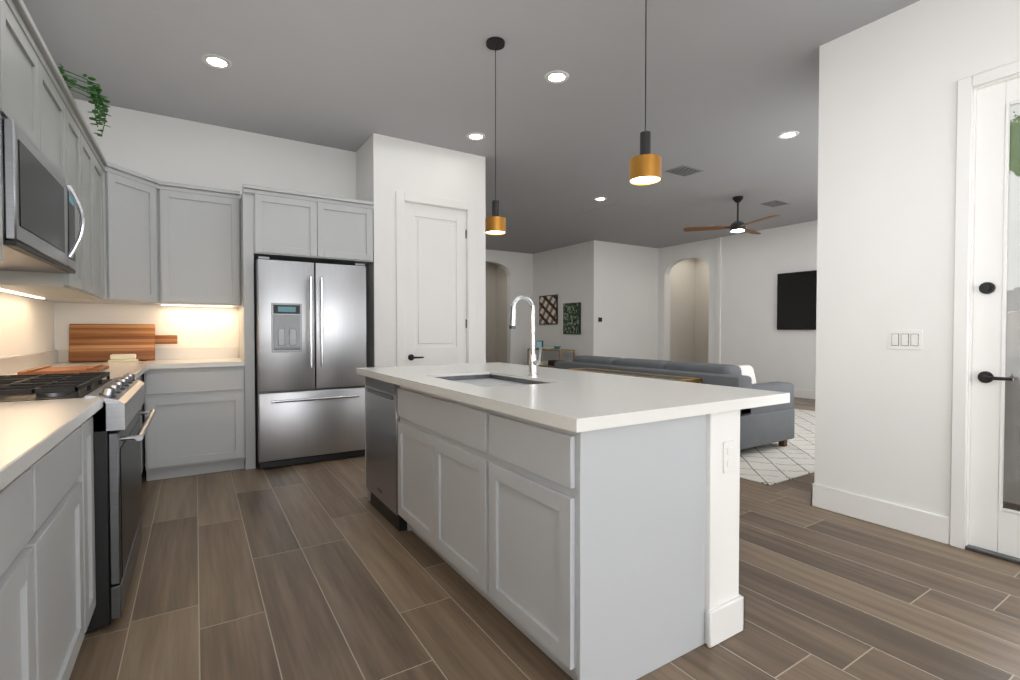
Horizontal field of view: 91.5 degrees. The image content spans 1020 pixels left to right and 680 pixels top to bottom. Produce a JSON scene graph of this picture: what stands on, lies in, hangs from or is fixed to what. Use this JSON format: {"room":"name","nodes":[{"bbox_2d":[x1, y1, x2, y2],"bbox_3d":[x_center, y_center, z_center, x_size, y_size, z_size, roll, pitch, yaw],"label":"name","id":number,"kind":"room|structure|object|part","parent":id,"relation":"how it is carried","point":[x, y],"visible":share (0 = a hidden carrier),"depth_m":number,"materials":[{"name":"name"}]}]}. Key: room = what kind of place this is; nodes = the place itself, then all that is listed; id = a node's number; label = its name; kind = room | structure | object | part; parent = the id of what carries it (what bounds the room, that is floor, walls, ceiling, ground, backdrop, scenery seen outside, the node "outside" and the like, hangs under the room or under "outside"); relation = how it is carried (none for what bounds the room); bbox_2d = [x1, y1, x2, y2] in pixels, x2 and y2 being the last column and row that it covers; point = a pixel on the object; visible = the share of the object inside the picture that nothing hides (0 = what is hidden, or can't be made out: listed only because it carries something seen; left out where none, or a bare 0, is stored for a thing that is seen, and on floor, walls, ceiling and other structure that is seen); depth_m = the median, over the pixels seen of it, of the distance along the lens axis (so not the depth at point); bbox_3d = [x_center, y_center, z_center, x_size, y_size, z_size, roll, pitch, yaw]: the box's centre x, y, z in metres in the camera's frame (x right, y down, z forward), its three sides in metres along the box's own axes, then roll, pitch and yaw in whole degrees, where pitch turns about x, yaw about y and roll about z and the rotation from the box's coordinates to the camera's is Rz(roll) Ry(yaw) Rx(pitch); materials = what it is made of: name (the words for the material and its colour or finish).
{"room":"kitchen and living room","nodes":[
{"label":"kitchen and living room","id":0,"kind":"room"},
{"bbox_2d":[0,292,54,357],"bbox_3d":[-1.263,-0.350,0.064,0.150,3.050,9.450,-1,1,-32],"label":"wall","id":1,"kind":"structure","parent":0,"point":[26,325],"depth_m":3.29,"materials":[{"name":"paint"}]},
{"bbox_2d":[0,0,11,271],"bbox_3d":[-1.782,-0.732,1.400,0.401,0.962,0.441,-1,1,-32],"label":"upper cabinet","id":2,"kind":"object","parent":1,"relation":"attached to","point":[3,3],"depth_m":1.71,"materials":[{"name":"paint"}]},
{"bbox_2d":[8,0,51,162],"bbox_3d":[-2.052,-0.999,1.822,0.401,0.444,0.570,-1,1,-32],"label":"upper cabinet","id":3,"kind":"object","parent":1,"relation":"attached to","point":[27,58],"depth_m":1.98,"materials":[{"name":"paint"}]},
{"bbox_2d":[0,115,84,273],"bbox_3d":[-2.129,-0.553,2.048,0.503,0.440,1.015,-1,1,-32],"label":"microwave","id":4,"kind":"object","parent":3,"relation":"attached to","point":[40,200],"visible":1,"depth_m":1.96,"materials":[{"name":"silver metal"}]},
{"bbox_2d":[0,351,59,374],"bbox_3d":[-2.120,0.176,1.593,0.018,0.100,5.660,-1,1,-32],"label":"backsplash","id":5,"kind":"structure","parent":1,"relation":"attached to","point":[9,364],"depth_m":3.24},
{"bbox_2d":[0,104,87,295],"bbox_3d":[-2.571,-0.755,2.647,0.401,0.962,0.468,-1,1,-32],"label":"upper cabinet","id":6,"kind":"object","parent":1,"relation":"attached to","point":[34,283],"depth_m":2.81,"materials":[{"name":"paint"}]},
{"bbox_2d":[58,64,109,136],"bbox_3d":[-2.360,-1.275,2.579,0.452,0.275,0.396,-1,1,-32],"label":"trailing plant","id":7,"kind":"object","parent":6,"relation":"on","point":[96,97],"visible":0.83,"depth_m":2.64,"materials":[{"name":"green plant"}]},
{"bbox_2d":[4,136,95,299],"bbox_3d":[-2.766,-0.761,2.955,0.401,0.962,0.537,-1,1,-32],"label":"upper cabinet","id":8,"kind":"object","parent":1,"relation":"attached to","point":[91,147],"depth_m":3.19,"materials":[{"name":"paint"}]},
{"bbox_2d":[48,60,71,185],"bbox_3d":[-2.293,-1.006,2.203,0.401,0.444,0.571,-1,1,-32],"label":"upper cabinet","id":9,"kind":"object","parent":1,"relation":"attached to","point":[59,102],"depth_m":2.45,"materials":[{"name":"paint"}]},
{"bbox_2d":[24,144,119,303],"bbox_3d":[-2.965,-0.768,3.327,0.462,0.962,0.544,-1,1,-32],"label":"upper cabinet","id":10,"kind":"object","parent":1,"relation":"attached to","point":[105,171],"depth_m":3.61,"materials":[{"name":"paint"}]},
{"bbox_2d":[44,165,171,305],"bbox_3d":[-3.107,-0.778,3.845,0.775,0.962,0.769,-1,1,-32],"label":"upper cabinet","id":11,"kind":"object","parent":1,"relation":"attached to","point":[146,240],"depth_m":3.91,"materials":[{"name":"paint"}]},
{"bbox_2d":[54,99,355,465],"bbox_3d":[-2.671,-0.438,4.675,2.400,3.050,0.150,-1,1,-32],"label":"wall","id":12,"kind":"structure","parent":0,"point":[168,149],"depth_m":4.48,"materials":[{"name":"paint"}]},
{"bbox_2d":[56,347,239,362],"bbox_3d":[-3.081,0.124,4.322,1.276,0.100,0.019,-1,1,-32],"label":"backsplash","id":13,"kind":"structure","parent":12,"relation":"attached to","point":[222,352],"depth_m":4.45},
{"bbox_2d":[172,184,240,306],"bbox_3d":[-2.714,-0.787,4.310,0.651,0.962,0.403,-1,1,-32],"label":"upper cabinet","id":14,"kind":"object","parent":12,"relation":"attached to","point":[206,265],"depth_m":4.24,"materials":[{"name":"paint"}]},
{"bbox_2d":[356,133,485,367],"bbox_3d":[-1.270,-0.460,5.861,1.235,3.050,1.943,-1,1,-32],"label":"wall","id":15,"kind":"structure","parent":0,"point":[426,286],"depth_m":5.04,"materials":[{"name":"paint"}]},
{"bbox_3d":[-0.767,-0.189,5.131,0.870,2.535,0.163,-1,1,-32],"label":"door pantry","id":16,"kind":"part","parent":15,"relation":"part of","materials":[{"name":"paint"}]},
{"bbox_2d":[22,0,919,253],"bbox_3d":[1.269,-2.032,5.806,14.500,0.104,17.500,-1,1,-32],"label":"ceiling","id":17,"kind":"structure","parent":0,"point":[732,90],"depth_m":3.80,"materials":[{"name":"paint"}]},
{"bbox_2d":[201,54,231,68],"bbox_3d":[-2.042,-1.937,3.465,0.184,0.006,0.184,-1,1,-32],"label":"recessed light","id":18,"kind":"object","parent":17,"relation":"in","point":[217,61],"visible":1,"depth_m":3.46,"materials":[{"name":"paint"}]},
{"bbox_2d":[466,133,484,139],"bbox_3d":[-0.329,-1.962,4.796,0.184,0.006,0.184,-1,1,-32],"label":"recessed light","id":19,"kind":"object","parent":17,"relation":"in","point":[475,136],"visible":1,"depth_m":4.79,"materials":[{"name":"paint"}]},
{"bbox_2d":[485,37,505,234],"bbox_3d":[-0.095,-1.318,3.241,0.136,1.234,0.136,-1,1,-32],"label":"pendant light","id":20,"kind":"object","parent":17,"relation":"hanging from","point":[495,223],"visible":0.98,"depth_m":3.23,"materials":[{"name":"gold metal"}]},
{"bbox_2d":[544,70,568,83],"bbox_3d":[0.346,-1.941,3.673,0.184,0.006,0.184,-1,1,-32],"label":"recessed light","id":21,"kind":"object","parent":17,"relation":"in","point":[557,77],"visible":1,"depth_m":3.67,"materials":[{"name":"paint"}]},
{"bbox_2d":[594,197,606,200],"bbox_3d":[1.285,-2.005,7.071,0.184,0.006,0.184,-1,1,-32],"label":"recessed light","id":22,"kind":"object","parent":17,"relation":"in","point":[600,198],"visible":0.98,"depth_m":7.04,"materials":[{"name":"paint"}]},
{"bbox_2d":[629,0,660,184],"bbox_3d":[0.590,-1.305,2.159,0.136,1.220,0.136,-1,1,-32],"label":"pendant light","id":23,"kind":"object","parent":17,"relation":"hanging from","point":[645,167],"visible":1,"depth_m":2.14,"materials":[{"name":"gold metal"}]},
{"bbox_2d":[665,165,702,176],"bbox_3d":[2.043,-1.980,5.835,0.360,0.009,0.260,-1,1,-32],"label":"ceiling vent","id":24,"kind":"object","parent":17,"relation":"in","point":[683,170],"visible":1,"depth_m":5.83,"materials":[{"name":"metal"}]},
{"bbox_2d":[683,196,779,233],"bbox_3d":[3.317,-1.763,6.985,1.235,0.486,1.274,-1,1,-32],"label":"ceiling fan","id":25,"kind":"object","parent":17,"relation":"hanging from","point":[736,226],"visible":1,"depth_m":6.97,"materials":[{"name":"black"}]},
{"bbox_2d":[761,200,790,206],"bbox_3d":[3.910,-2.008,7.335,0.360,0.009,0.260,-1,1,-32],"label":"ceiling vent","id":26,"kind":"object","parent":17,"relation":"in","point":[775,203],"visible":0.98,"depth_m":7.30,"materials":[{"name":"metal"}]},
{"bbox_2d":[777,131,798,138],"bbox_3d":[2.664,-1.961,4.761,0.184,0.006,0.184,-1,1,-32],"label":"recessed light","id":27,"kind":"object","parent":17,"relation":"in","point":[788,134],"visible":1,"depth_m":4.75,"materials":[{"name":"paint"}]},
{"bbox_2d":[486,249,532,364],"bbox_3d":[-2.027,-0.568,11.559,5.050,3.050,1.700,-1,1,-32],"label":"wall","id":28,"kind":"structure","parent":0,"point":[509,277],"depth_m":12.11,"materials":[{"name":"paint"}]},
{"bbox_2d":[69,397,1019,679],"bbox_3d":[1.269,1.095,5.865,14.500,0.060,17.500,-1,1,-32],"label":"floor","id":29,"kind":"structure","parent":0,"point":[317,571],"depth_m":2.17,"materials":[{"name":"brown tile"}]},
{"bbox_2d":[0,455,55,679],"bbox_3d":[-1.250,0.721,0.788,0.616,0.880,0.750,-1,1,-32],"label":"base cabinet","id":30,"kind":"object","parent":29,"relation":"on","point":[26,507],"depth_m":1.15,"materials":[{"name":"paint"}]},
{"bbox_2d":[0,397,102,494],"bbox_3d":[-1.095,0.265,0.562,0.646,0.040,2.820,-1,1,-32],"label":"countertop","id":31,"kind":"structure","parent":30,"relation":"on","point":[30,431],"depth_m":1.34,"materials":[{"name":"white stone"}]},
{"bbox_2d":[52,419,95,679],"bbox_3d":[-1.576,0.712,1.303,0.616,0.880,0.751,-1,1,-32],"label":"base cabinet","id":32,"kind":"object","parent":29,"relation":"on","point":[73,565],"depth_m":1.59,"materials":[{"name":"paint"}]},
{"bbox_2d":[0,372,155,633],"bbox_3d":[-2.039,0.655,2.187,0.748,0.959,0.915,-1,1,-32],"label":"range","id":33,"kind":"object","parent":29,"relation":"on","point":[119,431],"visible":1,"depth_m":1.97,"materials":[{"name":"silver"}]},
{"bbox_2d":[92,411,96,558],"bbox_3d":[-1.782,0.705,1.628,0.616,0.880,0.299,-1,1,-32],"label":"base cabinet","id":34,"kind":"object","parent":29,"relation":"on","point":[93,516],"depth_m":1.89,"materials":[{"name":"paint"}]},
{"bbox_2d":[140,367,159,480],"bbox_3d":[-2.862,0.672,3.401,0.687,0.880,0.631,-1,1,-32],"label":"base cabinet","id":35,"kind":"object","parent":29,"relation":"on","point":[150,444],"depth_m":3.83,"materials":[{"name":"paint"}]},
{"bbox_2d":[156,363,244,478],"bbox_3d":[-2.669,0.656,4.240,0.678,0.880,0.616,-1,1,-32],"label":"base cabinet","id":36,"kind":"object","parent":29,"relation":"on","point":[195,398],"depth_m":4.01,"materials":[{"name":"paint"}]},
{"bbox_2d":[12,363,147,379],"bbox_3d":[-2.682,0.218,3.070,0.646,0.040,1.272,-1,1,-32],"label":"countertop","id":37,"kind":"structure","parent":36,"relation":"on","point":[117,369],"depth_m":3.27,"materials":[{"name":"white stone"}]},
{"bbox_2d":[17,364,108,374],"bbox_3d":[-2.748,0.182,3.087,0.360,0.029,0.430,-1,1,-32],"label":"cutting board","id":38,"kind":"object","parent":37,"relation":"on","point":[66,369],"visible":1,"depth_m":2.99,"materials":[{"name":"brown wood"}]},
{"bbox_2d":[48,359,243,370],"bbox_3d":[-2.921,0.199,4.054,1.294,0.040,0.646,-1,1,-32],"label":"countertop","id":39,"kind":"structure","parent":36,"relation":"on","point":[160,364],"depth_m":3.99,"materials":[{"name":"white stone"}]},
{"bbox_2d":[68,324,176,361],"bbox_3d":[-3.222,0.021,4.170,0.720,0.308,0.088,-1,1,-32],"label":"cutting board","id":40,"kind":"object","parent":39,"relation":"on","point":[95,342],"visible":0.98,"depth_m":4.11,"materials":[{"name":"brown wood"}]},
{"bbox_2d":[108,354,137,361],"bbox_3d":[-3.156,0.146,4.059,0.190,0.064,0.090,-1,1,-32],"label":"butter dish","id":41,"kind":"object","parent":39,"relation":"on","point":[122,357],"visible":1,"depth_m":4.03,"materials":[{"name":"beige ceramic"}]},
{"bbox_2d":[239,184,373,469],"bbox_3d":[-1.914,-0.109,4.696,1.096,2.392,0.627,-1,1,-32],"label":"tall cabinet","id":42,"kind":"object","parent":29,"relation":"on","point":[283,224],"visible":1,"depth_m":4.35,"materials":[{"name":"paint"}]},
{"bbox_2d":[254,256,365,468],"bbox_3d":[-1.874,0.190,4.633,0.910,1.797,0.732,-1,1,-32],"label":"refrigerator","id":43,"kind":"object","parent":29,"relation":"on","point":[310,334],"visible":0.96,"depth_m":4.34,"materials":[{"name":"silver metal"}]},
{"bbox_2d":[527,341,574,367],"bbox_3d":[0.903,0.494,11.184,0.402,0.940,1.222,-1,1,-32],"label":"side table","id":44,"kind":"object","parent":29,"relation":"on","point":[549,363],"visible":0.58,"depth_m":11.07,"materials":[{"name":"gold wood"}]},
{"bbox_2d":[363,375,743,679],"bbox_3d":[-0.051,0.685,2.690,0.844,0.880,2.302,-1,1,-32],"label":"kitchen island","id":45,"kind":"object","parent":29,"relation":"on","point":[577,525],"depth_m":1.79,"materials":[{"name":"paint"}]},
{"bbox_2d":[365,376,406,531],"bbox_3d":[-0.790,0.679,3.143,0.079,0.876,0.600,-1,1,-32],"label":"dishwasher","id":46,"kind":"object","parent":45,"relation":"in","point":[382,418],"depth_m":3.07,"materials":[{"name":"silver metal"}]},
{"bbox_2d":[356,363,527,382],"bbox_3d":[-0.367,0.211,3.387,1.136,0.040,0.770,-1,1,-32],"label":"island countertop","id":47,"kind":"structure","parent":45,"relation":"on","point":[385,374],"depth_m":3.27,"materials":[{"name":"white stone"}]},
{"bbox_2d":[436,375,543,386],"bbox_3d":[-0.112,0.325,2.663,0.465,0.210,0.754,-1,1,-32],"label":"sink","id":48,"kind":"object","parent":47,"relation":"in","point":[484,380],"depth_m":2.90,"materials":[{"name":"grey metal"}]},
{"bbox_2d":[492,367,627,382],"bbox_3d":[0.294,0.220,2.918,0.520,0.040,0.790,-1,1,-32],"label":"island countertop","id":49,"kind":"structure","parent":45,"relation":"on","point":[550,375],"depth_m":2.84,"materials":[{"name":"white stone"}]},
{"bbox_2d":[452,376,789,434],"bbox_3d":[0.451,0.236,2.094,1.136,0.040,0.830,-1,1,-32],"label":"island countertop","id":50,"kind":"structure","parent":45,"relation":"on","point":[577,406],"depth_m":1.87,"materials":[{"name":"white stone"}]},
{"bbox_2d":[533,240,657,367],"bbox_3d":[1.932,-0.573,11.833,1.965,3.050,2.370,-1,1,-32],"label":"wall block","id":51,"kind":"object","parent":29,"relation":"on","point":[611,287],"visible":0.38,"depth_m":10.90,"materials":[{"name":"paint"}]},
{"bbox_2d":[539,294,557,324],"bbox_3d":[0.894,-0.704,11.623,0.033,0.680,0.690,-1,1,-32],"label":"canvas art","id":52,"kind":"object","parent":51,"relation":"attached to","point":[548,309],"visible":1,"depth_m":11.59,"materials":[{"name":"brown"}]},
{"bbox_2d":[563,302,580,333],"bbox_3d":[1.354,-0.470,10.901,0.033,0.680,0.570,-1,1,-32],"label":"canvas art","id":53,"kind":"object","parent":51,"relation":"attached to","point":[571,318],"visible":1,"depth_m":10.86,"materials":[{"name":"green"}]},
{"bbox_2d":[740,409,814,485],"bbox_3d":[2.567,1.048,6.449,3.880,0.012,3.900,-1,1,-32],"label":"rug","id":54,"kind":"object","parent":29,"relation":"on","point":[770,464],"visible":0.17,"depth_m":4.56,"materials":[{"name":"white fabric"}]},
{"bbox_2d":[567,368,701,383],"bbox_3d":[1.253,0.709,5.339,0.342,0.707,1.622,-1,1,-32],"label":"console table","id":55,"kind":"object","parent":54,"relation":"on","point":[659,376],"visible":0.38,"depth_m":5.09,"materials":[{"name":"brown wood"}]},
{"bbox_2d":[555,355,794,449],"bbox_3d":[1.737,0.638,5.892,0.970,0.827,2.740,-1,1,-32],"label":"sofa","id":56,"kind":"object","parent":54,"relation":"on","point":[763,425],"visible":0.31,"depth_m":4.87,"materials":[{"name":"grey fabric"}]},
{"bbox_2d":[658,220,816,398],"bbox_3d":[6.882,-0.487,7.315,1.630,3.050,13.000,-1,1,-32],"label":"wall","id":57,"kind":"structure","parent":0,"point":[717,300],"depth_m":9.68,"materials":[{"name":"paint"}]},
{"bbox_2d":[777,270,816,329],"bbox_3d":[5.329,-0.675,8.246,0.048,1.010,1.800,-1,1,-32],"label":"wall-mounted tv","id":58,"kind":"object","parent":57,"relation":"attached to","point":[796,299],"visible":0.44,"depth_m":8.69,"materials":[{"name":"black"}]},
{"bbox_2d":[814,0,1019,516],"bbox_3d":[3.627,-0.367,0.938,0.150,3.050,5.700,-1,1,-32],"label":"wall","id":59,"kind":"structure","parent":0,"point":[886,176],"depth_m":2.95,"materials":[{"name":"paint"}]},
{"bbox_2d":[811,483,949,544],"bbox_3d":[3.617,1.083,0.968,0.165,0.150,5.715,-1,1,-32],"label":"baseboard","id":60,"kind":"structure","parent":59,"relation":"attached to","point":[925,524],"depth_m":2.98,"materials":[{"name":"paint"}]},
{"bbox_2d":[888,330,922,349],"bbox_3d":[2.299,-0.001,2.895,0.010,0.115,0.165,-1,1,-32],"label":"switch plate","id":61,"kind":"object","parent":59,"relation":"attached to","point":[905,339],"visible":1,"depth_m":2.89,"materials":[{"name":"white plastic"}]},
{"bbox_2d":[949,60,1019,564],"bbox_3d":[2.757,-0.129,2.301,0.190,2.522,1.049,-1,1,-32],"label":"glazed door","id":62,"kind":"structure","parent":59,"relation":"in","point":[985,480],"depth_m":2.62,"materials":[{"name":"paint"}]}
]}

